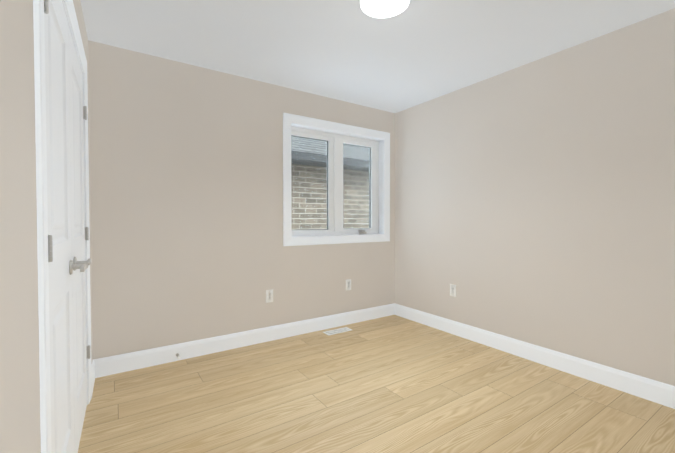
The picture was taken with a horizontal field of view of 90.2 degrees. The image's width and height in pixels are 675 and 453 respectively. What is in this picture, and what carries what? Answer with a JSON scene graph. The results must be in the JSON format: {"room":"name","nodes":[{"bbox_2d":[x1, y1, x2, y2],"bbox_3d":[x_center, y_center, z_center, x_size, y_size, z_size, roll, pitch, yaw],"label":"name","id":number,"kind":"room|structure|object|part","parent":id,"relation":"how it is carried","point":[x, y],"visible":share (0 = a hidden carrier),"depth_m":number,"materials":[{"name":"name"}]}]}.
{"room":"empty bedroom","nodes":[
{"label":"empty bedroom","id":0,"kind":"room"},
{"bbox_2d":[0,0,92,452],"bbox_3d":[-0.795,-0.080,0.766,0.120,2.440,3.879,-1,1,-32],"label":"wall","id":1,"kind":"structure","parent":0,"point":[19,385],"depth_m":0.76,"materials":[{"name":"beige paint"}]},
{"bbox_2d":[44,0,74,452],"bbox_3d":[-1.065,0.102,1.269,0.035,2.032,0.629,-1,1,-32],"label":"closet door","id":2,"kind":"structure","parent":1,"relation":"in","point":[59,214],"depth_m":1.27,"materials":[{"name":"white paint"}]},
{"bbox_2d":[33,0,91,452],"bbox_3d":[-1.262,0.103,1.518,0.134,2.276,1.489,-1,1,-32],"label":"door frame","id":3,"kind":"structure","parent":1,"relation":"attached to","point":[42,209],"depth_m":0.93,"materials":[{"name":"white wood"}]},
{"bbox_2d":[44,0,89,358],"bbox_3d":[-1.223,0.054,1.541,0.047,1.564,1.280,-1,1,-33],"label":"closet door hinges","id":4,"kind":"object","parent":1,"relation":"attached to","point":[50,242],"visible":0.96,"depth_m":1.01,"materials":[{"name":"grey metal"}]},
{"bbox_2d":[68,24,86,452],"bbox_3d":[-1.404,0.092,1.802,0.035,2.032,0.629,-1,1,-33],"label":"closet door leaf","id":5,"kind":"structure","parent":1,"relation":"in","point":[78,227],"depth_m":1.78,"materials":[{"name":"white paint"}]},
{"bbox_2d":[69,257,91,274],"bbox_3d":[-1.192,0.180,1.564,0.065,0.066,0.397,-1,1,-32],"label":"door handle","id":6,"kind":"object","parent":5,"relation":"attached to","point":[75,264],"visible":0.98,"depth_m":1.49,"materials":[{"name":"grey metal"}]},
{"bbox_2d":[92,360,94,393],"bbox_3d":[-0.818,1.069,0.951,0.015,0.135,3.579,-1,1,-33],"label":"baseboard","id":7,"kind":"structure","parent":1,"relation":"attached to","point":[93,372],"depth_m":2.32,"materials":[{"name":"white wood"}]},
{"bbox_2d":[88,40,394,358],"bbox_3d":[-1.057,-0.124,3.041,4.087,2.440,0.200,-1,1,-34],"label":"wall","id":8,"kind":"structure","parent":0,"point":[186,184],"depth_m":2.84,"materials":[{"name":"beige paint"}]},
{"bbox_2d":[93,303,394,377],"bbox_3d":[-0.540,1.024,3.279,2.987,0.135,0.015,-1,1,-34],"label":"baseboard","id":9,"kind":"structure","parent":8,"relation":"attached to","point":[114,364],"depth_m":2.98,"materials":[{"name":"white wood"}]},
{"bbox_2d":[266,289,272,302],"bbox_3d":[-0.646,0.665,3.205,0.072,0.120,0.009,-1,1,-34],"label":"electrical outlet","id":10,"kind":"object","parent":8,"relation":"attached to","point":[269,295],"visible":1,"depth_m":3.20,"materials":[{"name":"white plastic"}]},
{"bbox_2d":[283,112,389,245],"bbox_3d":[0.007,-0.460,3.709,1.382,1.294,0.170,-1,1,-34],"label":"window","id":11,"kind":"structure","parent":8,"relation":"in","point":[335,141],"depth_m":3.70,"materials":[{"name":"white plastic"}]},
{"bbox_2d":[291,135,327,229],"bbox_3d":[-0.296,-0.445,3.568,0.455,0.969,0.020,-1,1,-34],"label":"window frame","id":12,"kind":"structure","parent":11,"relation":"attached to","point":[327,184],"depth_m":3.69,"materials":[{"name":"white plastic"}]},
{"bbox_3d":[-0.047,-0.449,3.733,1.063,0.979,0.006,-1,1,-34],"label":"glass","id":13,"kind":"part","parent":11,"relation":"part of","materials":[{"name":"clear glass"}]},
{"bbox_3d":[-0.018,-0.461,3.747,1.132,1.044,0.049,-1,1,-34],"label":"window sashes","id":14,"kind":"part","parent":11,"relation":"part of","materials":[{"name":"white plastic"}]},
{"bbox_3d":[-0.020,-0.461,3.749,1.204,1.116,0.074,-1,1,-34],"label":"vinyl frame","id":15,"kind":"part","parent":11,"relation":"part of","materials":[{"name":"white plastic"}]},
{"bbox_2d":[291,123,383,236],"bbox_3d":[0.003,-0.460,3.715,1.234,1.146,0.156,-1,1,-34],"label":"liner","id":16,"kind":"object","parent":11,"relation":"attached to","point":[381,186],"visible":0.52,"depth_m":3.99,"materials":[{"name":"white plastic"}]},
{"bbox_2d":[346,279,350,289],"bbox_3d":[0.122,0.647,3.718,0.072,0.120,0.009,-1,1,-34],"label":"electrical outlet","id":17,"kind":"object","parent":8,"relation":"attached to","point":[348,284],"visible":1,"depth_m":3.71,"materials":[{"name":"white plastic"}]},
{"bbox_2d":[78,315,674,452],"bbox_3d":[0.041,1.185,1.557,4.237,0.120,3.929,-1,1,-34],"label":"floor","id":18,"kind":"structure","parent":0,"point":[393,384],"depth_m":2.12,"materials":[{"name":"brown wood"}]},
{"bbox_2d":[323,327,351,334],"bbox_3d":[0.003,1.085,3.482,0.295,0.005,0.112,-1,1,-34],"label":"floor vent","id":19,"kind":"object","parent":18,"relation":"in","point":[339,330],"visible":1,"depth_m":3.47,"materials":[{"name":"white metal"}]},
{"bbox_2d":[80,0,674,112],"bbox_3d":[0.041,-1.374,1.508,4.237,0.120,3.929,-1,1,-34],"label":"ceiling","id":20,"kind":"structure","parent":0,"point":[415,53],"depth_m":2.36,"materials":[{"name":"white paint"}]},
{"bbox_3d":[0.276,-1.312,1.963,0.294,0.022,0.294,-1,1,-34],"label":"flush-mount ceiling light","id":21,"kind":"object","parent":20,"relation":"attached to","visible":0},
{"bbox_2d":[361,0,408,17],"bbox_3d":[0.276,-1.293,1.964,0.282,0.016,0.282,-1,1,-34],"label":"diffuser","id":22,"kind":"object","parent":21,"relation":"attached to","point":[381,8],"visible":1,"depth_m":1.98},
{"bbox_2d":[395,8,674,385],"bbox_3d":[1.740,-0.117,2.667,0.150,2.440,3.929,-1,1,-34],"label":"wall","id":23,"kind":"structure","parent":0,"point":[534,202],"depth_m":2.59,"materials":[{"name":"beige paint"}]},
{"bbox_2d":[450,284,455,296],"bbox_3d":[1.166,0.648,3.399,0.008,0.120,0.072,-1,1,-34],"label":"outlet","id":24,"kind":"object","parent":23,"relation":"attached to","point":[452,290],"visible":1,"depth_m":3.40,"materials":[{"name":"white plastic"}]},
{"bbox_2d":[395,303,674,408],"bbox_3d":[1.685,1.037,2.623,0.015,0.135,3.579,-1,1,-34],"label":"baseboard","id":25,"kind":"structure","parent":23,"relation":"attached to","point":[658,392],"depth_m":2.59,"materials":[{"name":"white wood"}]},
{"label":"outside","id":26,"kind":"structure","parent":0,"visible":0},
{"bbox_2d":[291,136,368,229],"bbox_3d":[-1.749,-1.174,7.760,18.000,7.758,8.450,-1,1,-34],"label":"window glass","id":27,"kind":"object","parent":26,"point":[321,175],"depth_m":6.53,"materials":[{"name":"glass"}]}
]}

